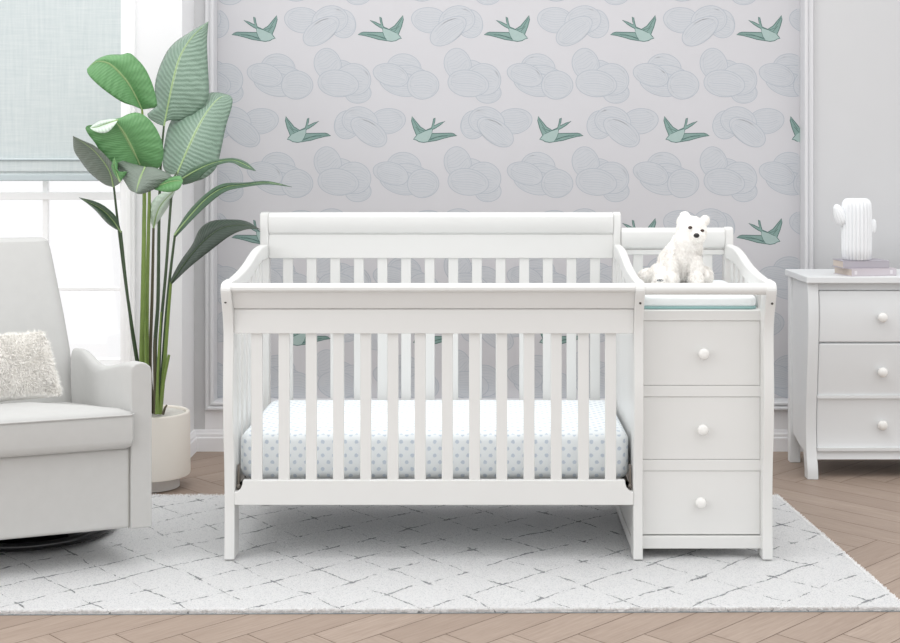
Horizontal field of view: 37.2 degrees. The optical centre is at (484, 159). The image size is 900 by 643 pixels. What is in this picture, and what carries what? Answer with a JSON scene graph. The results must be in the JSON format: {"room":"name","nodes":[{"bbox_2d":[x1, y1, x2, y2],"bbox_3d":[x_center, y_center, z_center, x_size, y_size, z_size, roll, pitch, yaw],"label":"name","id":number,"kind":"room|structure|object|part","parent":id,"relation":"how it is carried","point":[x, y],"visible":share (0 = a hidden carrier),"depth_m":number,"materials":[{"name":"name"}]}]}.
{"room":"children's room","nodes":[
{"label":"children's room","id":0,"kind":"room"},
{"bbox_2d":[135,0,193,432],"bbox_3d":[-2.359,-0.065,5.930,2.081,2.765,0.240,0,0,0],"label":"wall","id":1,"kind":"structure","parent":0,"point":[159,24],"depth_m":5.81,"materials":[{"name":"paint"}]},
{"bbox_2d":[0,0,134,365],"bbox_3d":[-2.265,-0.037,5.838,1.486,2.036,0.115,0,0,0],"label":"window","id":2,"kind":"structure","parent":1,"relation":"in","point":[126,197],"depth_m":5.80,"materials":[{"name":"paint"}]},
{"bbox_3d":[-2.265,-0.037,5.870,1.370,1.920,0.050,0,0,0],"label":"sash","id":3,"kind":"part","parent":2,"relation":"part of","materials":[{"name":"paint"}]},
{"bbox_2d":[0,0,121,180],"bbox_3d":[-2.264,-0.463,5.808,1.376,1.108,0.064,0,0,0],"label":"blind","id":4,"kind":"object","parent":2,"relation":"attached to","point":[48,96],"visible":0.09,"depth_m":5.80,"materials":[{"name":"fabric"}]},
{"bbox_3d":[-2.265,-0.037,5.824,1.486,2.036,0.088,0,0,0],"label":"casing","id":5,"kind":"part","parent":2,"relation":"part of","materials":[{"name":"paint"}]},
{"bbox_2d":[0,452,899,642],"bbox_3d":[0.000,1.319,4.160,6.800,0.002,3.920,0,0,0],"label":"floor","id":6,"kind":"structure","parent":0,"point":[855,503],"depth_m":3.82,"materials":[{"name":"brown wood"}]},
{"bbox_2d":[73,21,290,492],"bbox_3d":[-1.157,0.371,5.282,0.875,1.894,0.603,0,0,0],"label":"potted plant","id":7,"kind":"object","parent":6,"relation":"on","point":[130,149],"visible":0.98,"depth_m":5.28,"materials":[{"name":"green plant"}]},
{"bbox_3d":[-1.407,0.557,5.302,0.110,0.928,0.132,0,0,0],"label":"stem","id":8,"kind":"part","parent":7,"relation":"part of","materials":[{"name":"green plant"}]},
{"bbox_3d":[-1.393,0.648,5.294,0.020,0.739,0.137,0,0,39],"label":"stem","id":9,"kind":"part","parent":7,"relation":"part of","materials":[{"name":"green plant"}]},
{"bbox_3d":[-1.356,0.508,5.292,0.038,1.003,0.041,0,0,0],"label":"stem","id":10,"kind":"part","parent":7,"relation":"part of","materials":[{"name":"green plant"}]},
{"bbox_3d":[-1.338,0.821,5.270,0.018,0.363,0.017,0,0,0],"label":"stem","id":11,"kind":"part","parent":7,"relation":"part of","materials":[{"name":"green plant"}]},
{"bbox_3d":[-1.359,0.404,5.353,0.055,1.221,0.066,0,0,0],"label":"stem","id":12,"kind":"part","parent":7,"relation":"part of","materials":[{"name":"green plant"}]},
{"bbox_3d":[-1.334,0.646,5.354,0.033,0.746,0.025,0,0,0],"label":"stem","id":13,"kind":"part","parent":7,"relation":"part of","materials":[{"name":"green plant"}]},
{"bbox_3d":[-1.299,0.853,5.270,0.020,0.300,0.019,0,0,0],"label":"stem","id":14,"kind":"part","parent":7,"relation":"part of","materials":[{"name":"green plant"}]},
{"bbox_3d":[-1.285,0.797,5.245,0.018,0.400,0.026,0,0,36],"label":"stem","id":15,"kind":"part","parent":7,"relation":"part of","materials":[{"name":"green plant"}]},
{"bbox_3d":[-1.325,0.440,5.408,0.037,1.166,0.095,0,0,0],"label":"stem","id":16,"kind":"part","parent":7,"relation":"part of","materials":[{"name":"green plant"}]},
{"bbox_3d":[-1.262,0.882,5.247,0.055,0.236,0.016,0,0,11],"label":"stem","id":17,"kind":"part","parent":7,"relation":"part of","materials":[{"name":"green plant"}]},
{"bbox_3d":[-1.259,0.741,5.252,0.072,0.530,0.074,0,0,0],"label":"stem","id":18,"kind":"part","parent":7,"relation":"part of","materials":[{"name":"green plant"}]},
{"bbox_3d":[-1.254,0.650,5.267,0.018,0.723,0.134,0,0,-42],"label":"stem","id":19,"kind":"part","parent":7,"relation":"part of","materials":[{"name":"green plant"}]},
{"bbox_3d":[-1.270,0.531,5.330,0.086,0.971,0.051,0,0,-12],"label":"stem","id":20,"kind":"part","parent":7,"relation":"part of","materials":[{"name":"green plant"}]},
{"bbox_3d":[-1.338,1.139,5.380,0.296,0.255,0.296,0,0,0],"label":"pot","id":21,"kind":"part","parent":7,"relation":"part of","materials":[{"name":"beige ceramic"}]},
{"bbox_2d":[0,493,899,614],"bbox_3d":[-0.373,1.307,4.534,3.224,0.021,1.365,0,0,0],"label":"shag rug","id":22,"kind":"object","parent":6,"relation":"on","point":[290,559],"visible":0.66,"depth_m":4.27,"materials":[{"name":"white carpet"}]},
{"bbox_2d":[0,237,151,551],"bbox_3d":[-1.637,0.788,4.518,0.897,1.007,0.850,0,0,-21],"label":"armchair","id":23,"kind":"object","parent":22,"relation":"on","point":[76,466],"visible":1,"depth_m":4.28,"materials":[{"name":"grey fabric"}]},
{"bbox_2d":[0,329,62,401],"bbox_3d":[-1.582,0.685,4.397,0.375,0.242,0.165,0,0,-23],"label":"throw pillow","id":24,"kind":"object","parent":23,"relation":"on","point":[28,369],"visible":1,"depth_m":4.39,"materials":[{"name":"beige fur"}]},
{"bbox_3d":[-1.731,0.594,4.765,0.492,0.618,0.320,0,0,-21],"label":"backrest","id":25,"kind":"part","parent":23,"relation":"part of","materials":[{"name":"grey fabric"}]},
{"bbox_2d":[0,402,133,457],"bbox_3d":[-1.584,0.868,4.382,0.784,0.158,0.550,0,0,-21],"label":"seat cushion","id":26,"kind":"object","parent":23,"relation":"on","point":[27,429],"depth_m":4.21,"materials":[{"name":"grey fabric"}]},
{"bbox_3d":[-1.281,0.918,4.510,0.062,0.533,0.569,0,0,-40],"label":"armrest","id":27,"kind":"part","parent":23,"relation":"part of","materials":[{"name":"grey fabric"}]},
{"bbox_2d":[220,212,776,559],"bbox_3d":[0.044,0.750,4.694,1.788,1.106,0.813,0,0,0],"label":"crib","id":28,"kind":"object","parent":22,"relation":"on","point":[691,391],"visible":0.96,"depth_m":4.36,"materials":[{"name":"white paint"}]},
{"bbox_3d":[-0.834,0.847,4.360,0.033,0.912,0.146,0,0,0],"label":"post","id":29,"kind":"part","parent":28,"relation":"part of","materials":[{"name":"white paint"}]},
{"bbox_3d":[-0.834,0.385,4.675,0.031,0.134,0.720,0,0,0],"label":"rail","id":30,"kind":"part","parent":28,"relation":"part of","materials":[{"name":"white paint"}]},
{"bbox_3d":[-0.834,0.750,5.067,0.033,1.106,0.065,0,0,0],"label":"post","id":31,"kind":"part","parent":28,"relation":"part of","materials":[{"name":"white paint"}]},
{"bbox_3d":[-0.167,0.441,4.332,1.301,0.085,0.083,0,0,0],"label":"rolled rail","id":32,"kind":"part","parent":28,"relation":"part of","materials":[{"name":"white paint"}]},
{"bbox_3d":[-0.167,1.085,4.362,1.301,0.081,0.024,0,0,0],"label":"rail","id":33,"kind":"part","parent":28,"relation":"part of","materials":[{"name":"white paint"}]},
{"bbox_2d":[241,400,627,478],"bbox_3d":[-0.168,0.981,4.724,1.291,0.162,0.621,0,0,0],"label":"mattress","id":34,"kind":"object","parent":28,"relation":"on","point":[297,407],"visible":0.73,"depth_m":4.42,"materials":[{"name":"white fabric"}]},
{"bbox_3d":[-0.167,1.072,4.702,1.281,0.018,0.605,0,0,0],"label":"mattress spring frame","id":35,"kind":"part","parent":28,"relation":"part of","materials":[{"name":"wood"}]},
{"bbox_3d":[-0.167,0.240,5.059,1.301,0.084,0.060,0,0,0],"label":"cap rail","id":36,"kind":"part","parent":28,"relation":"part of","materials":[{"name":"white paint"}]},
{"bbox_3d":[0.499,0.750,5.067,0.030,1.106,0.065,0,0,0],"label":"post","id":37,"kind":"part","parent":28,"relation":"part of","materials":[{"name":"white paint"}]},
{"bbox_3d":[0.486,1.212,4.735,0.004,0.158,0.620,0,0,0],"label":"cabinet rail","id":38,"kind":"part","parent":28,"relation":"part of","materials":[{"name":"white paint"}]},
{"bbox_3d":[0.495,0.894,4.728,0.014,0.794,0.635,0,0,0],"label":"cabinet panel","id":39,"kind":"part","parent":28,"relation":"part of","materials":[{"name":"white paint"}]},
{"bbox_3d":[0.499,0.385,4.675,0.028,0.134,0.720,0,0,0],"label":"rail","id":40,"kind":"part","parent":28,"relation":"part of","materials":[{"name":"white paint"}]},
{"bbox_3d":[0.499,0.847,4.360,0.030,0.912,0.146,0,0,0],"label":"post","id":41,"kind":"part","parent":28,"relation":"part of","materials":[{"name":"white paint"}]},
{"bbox_3d":[0.710,0.296,5.059,0.390,0.081,0.060,0,0,0],"label":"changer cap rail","id":42,"kind":"part","parent":28,"relation":"part of","materials":[{"name":"white paint"}]},
{"bbox_2d":[644,280,755,308],"bbox_3d":[0.709,0.471,4.715,0.384,0.043,0.614,0,0,0],"label":"changing pad","id":43,"kind":"object","parent":28,"relation":"on","point":[651,301],"visible":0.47,"depth_m":4.41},
{"bbox_2d":[636,211,714,282],"bbox_3d":[0.689,0.315,4.740,0.260,0.273,0.232,0,0,-25],"label":"bear","id":44,"kind":"object","parent":43,"relation":"on","point":[681,260],"visible":0.93,"depth_m":4.69},
{"bbox_3d":[0.709,0.488,4.715,0.384,0.009,0.614,0,0,0],"label":"pad trim","id":45,"kind":"part","parent":43,"relation":"part of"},
{"bbox_3d":[0.707,1.123,4.377,0.038,0.038,0.034,0,0,0],"label":"knob","id":46,"kind":"part","parent":28,"relation":"part of","materials":[{"name":"white paint"}]},
{"bbox_3d":[0.710,1.003,4.399,0.398,0.036,0.023,0,0,0],"label":"drawer divider rail","id":47,"kind":"part","parent":28,"relation":"part of","materials":[{"name":"white paint"}]},
{"bbox_3d":[0.710,1.127,4.401,0.390,0.210,0.021,0,0,0],"label":"drawer","id":48,"kind":"part","parent":28,"relation":"part of","materials":[{"name":"white paint"}]},
{"bbox_3d":[0.710,0.882,4.401,0.390,0.206,0.021,0,0,0],"label":"drawer","id":49,"kind":"part","parent":28,"relation":"part of","materials":[{"name":"white paint"}]},
{"bbox_3d":[0.710,0.635,4.401,0.390,0.212,0.021,0,0,0],"label":"drawer","id":50,"kind":"part","parent":28,"relation":"part of","materials":[{"name":"white paint"}]},
{"bbox_3d":[0.710,0.760,4.399,0.398,0.036,0.023,0,0,0],"label":"drawer divider rail","id":51,"kind":"part","parent":28,"relation":"part of","materials":[{"name":"white paint"}]},
{"bbox_3d":[0.710,0.511,4.399,0.398,0.034,0.023,0,0,0],"label":"drawer divider rail","id":52,"kind":"part","parent":28,"relation":"part of","materials":[{"name":"white paint"}]},
{"bbox_3d":[0.710,1.255,4.395,0.398,0.041,0.030,0,0,0],"label":"cabinet plinth rail","id":53,"kind":"part","parent":28,"relation":"part of","materials":[{"name":"white paint"}]},
{"bbox_3d":[0.714,0.884,4.377,0.038,0.038,0.034,0,0,0],"label":"knob","id":54,"kind":"part","parent":28,"relation":"part of","materials":[{"name":"white paint"}]},
{"bbox_3d":[0.717,0.635,4.377,0.038,0.038,0.034,0,0,0],"label":"knob","id":55,"kind":"part","parent":28,"relation":"part of","materials":[{"name":"white paint"}]},
{"bbox_3d":[0.710,0.416,4.312,0.392,0.038,0.044,0,0,0],"label":"changer rail","id":56,"kind":"part","parent":28,"relation":"part of","materials":[{"name":"white paint"}]},
{"bbox_3d":[0.921,0.778,5.067,0.033,1.050,0.065,0,0,0],"label":"post","id":57,"kind":"part","parent":28,"relation":"part of","materials":[{"name":"white paint"}]},
{"bbox_3d":[0.921,0.385,4.675,0.031,0.134,0.720,0,0,0],"label":"rail","id":58,"kind":"part","parent":28,"relation":"part of","materials":[{"name":"white paint"}]},
{"bbox_3d":[0.921,0.847,4.360,0.033,0.912,0.146,0,0,0],"label":"post","id":59,"kind":"part","parent":28,"relation":"part of","materials":[{"name":"white paint"}]},
{"bbox_2d":[785,269,899,479],"bbox_3d":[1.849,0.899,5.670,1.061,0.839,0.404,0,0,0],"label":"dresser","id":60,"kind":"object","parent":6,"relation":"on","point":[844,331],"visible":1,"depth_m":5.53,"materials":[{"name":"white paint"}]},
{"bbox_3d":[1.351,0.912,5.838,0.045,0.811,0.045,0,0,0],"label":"leg","id":61,"kind":"part","parent":60,"relation":"part of","materials":[{"name":"white paint"}]},
{"bbox_3d":[1.347,0.884,5.685,0.012,0.755,0.270,0,0,0],"label":"panel","id":62,"kind":"part","parent":60,"relation":"part of","materials":[{"name":"white paint"}]},
{"bbox_3d":[1.351,0.912,5.540,0.045,0.811,0.100,0,0,0],"label":"leg","id":63,"kind":"part","parent":60,"relation":"part of","materials":[{"name":"white paint"}]},
{"bbox_3d":[1.849,1.091,5.553,0.944,0.214,0.034,0,0,0],"label":"drawer","id":64,"kind":"part","parent":60,"relation":"part of","materials":[{"name":"white paint"}]},
{"bbox_3d":[1.849,1.198,5.548,0.948,0.013,0.044,0,0,0],"label":"drawer divider rail","id":65,"kind":"part","parent":60,"relation":"part of","materials":[{"name":"white paint"}]},
{"bbox_3d":[1.849,0.981,5.548,0.948,0.013,0.044,0,0,0],"label":"drawer divider rail","id":66,"kind":"part","parent":60,"relation":"part of","materials":[{"name":"white paint"}]},
{"bbox_3d":[1.849,0.868,5.539,0.944,0.220,0.062,0,0,0],"label":"drawer","id":67,"kind":"part","parent":60,"relation":"part of","materials":[{"name":"white paint"}]},
{"bbox_3d":[1.849,1.222,5.552,0.948,0.040,0.036,0,0,0],"label":"rail","id":68,"kind":"part","parent":60,"relation":"part of","materials":[{"name":"white paint"}]},
{"bbox_3d":[1.849,0.523,5.546,0.948,0.032,0.049,0,0,0],"label":"rail","id":69,"kind":"part","parent":60,"relation":"part of","materials":[{"name":"white paint"}]},
{"bbox_3d":[1.849,0.754,5.548,0.948,0.012,0.044,0,0,0],"label":"drawer divider rail","id":70,"kind":"part","parent":60,"relation":"part of","materials":[{"name":"white paint"}]},
{"bbox_3d":[1.849,0.646,5.535,0.944,0.212,0.070,0,0,0],"label":"drawer","id":71,"kind":"part","parent":60,"relation":"part of","materials":[{"name":"white paint"}]},
{"bbox_2d":[833,266,895,276],"bbox_3d":[1.589,0.464,5.587,0.205,0.031,0.155,0,0,-14],"label":"book","id":72,"kind":"object","parent":60,"relation":"on","point":[890,271],"visible":0.86,"depth_m":5.52,"materials":[{"name":"paper"}]},
{"bbox_2d":[832,258,888,267],"bbox_3d":[1.571,0.432,5.588,0.197,0.031,0.135,0,0,-5],"label":"book","id":73,"kind":"object","parent":72,"relation":"on","point":[874,262],"visible":0.96,"depth_m":5.52,"materials":[{"name":"paper"}]},
{"bbox_2d":[833,198,875,260],"bbox_3d":[1.542,0.289,5.571,0.148,0.256,0.133,0,0,-42],"label":"cactus figurine","id":74,"kind":"object","parent":73,"relation":"on","point":[854,216],"visible":1,"depth_m":5.53,"materials":[{"name":"white ceramic"}]},
{"bbox_3d":[1.485,0.232,5.572,0.066,0.097,0.057,0,0,0],"label":"arm","id":75,"kind":"part","parent":74,"relation":"part of","materials":[{"name":"white ceramic"}]},
{"bbox_3d":[1.610,0.280,5.574,0.046,0.068,0.043,0,0,0],"label":"arm","id":76,"kind":"part","parent":74,"relation":"part of","materials":[{"name":"white ceramic"}]},
{"bbox_3d":[1.647,1.099,5.532,0.042,0.042,0.038,0,0,0],"label":"knob","id":77,"kind":"part","parent":60,"relation":"part of","materials":[{"name":"white paint"}]},
{"bbox_3d":[1.640,0.875,5.508,0.042,0.042,0.038,0,0,0],"label":"knob","id":78,"kind":"part","parent":60,"relation":"part of","materials":[{"name":"white paint"}]},
{"bbox_3d":[1.634,0.647,5.487,0.042,0.042,0.038,0,0,0],"label":"knob","id":79,"kind":"part","parent":60,"relation":"part of","materials":[{"name":"white paint"}]},
{"bbox_2d":[194,0,899,429],"bbox_3d":[0.975,-0.065,6.130,4.850,2.765,0.161,0,0,0],"label":"wall","id":80,"kind":"structure","parent":0,"point":[649,112],"depth_m":6.13,"materials":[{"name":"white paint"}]},
{"bbox_2d":[190,429,802,457],"bbox_3d":[0.000,1.270,5.922,6.800,0.097,0.256,0,0,0],"label":"baseboard","id":81,"kind":"structure","parent":80,"relation":"attached to","point":[201,440],"depth_m":6.03,"materials":[{"name":"white paint"}]},
{"bbox_2d":[205,0,813,409],"bbox_3d":[0.109,-0.026,6.077,2.756,2.320,0.102,0,0,0],"label":"trim","id":82,"kind":"structure","parent":80,"relation":"attached to","point":[212,402],"depth_m":6.04,"materials":[{"name":"white paint"}]}
]}

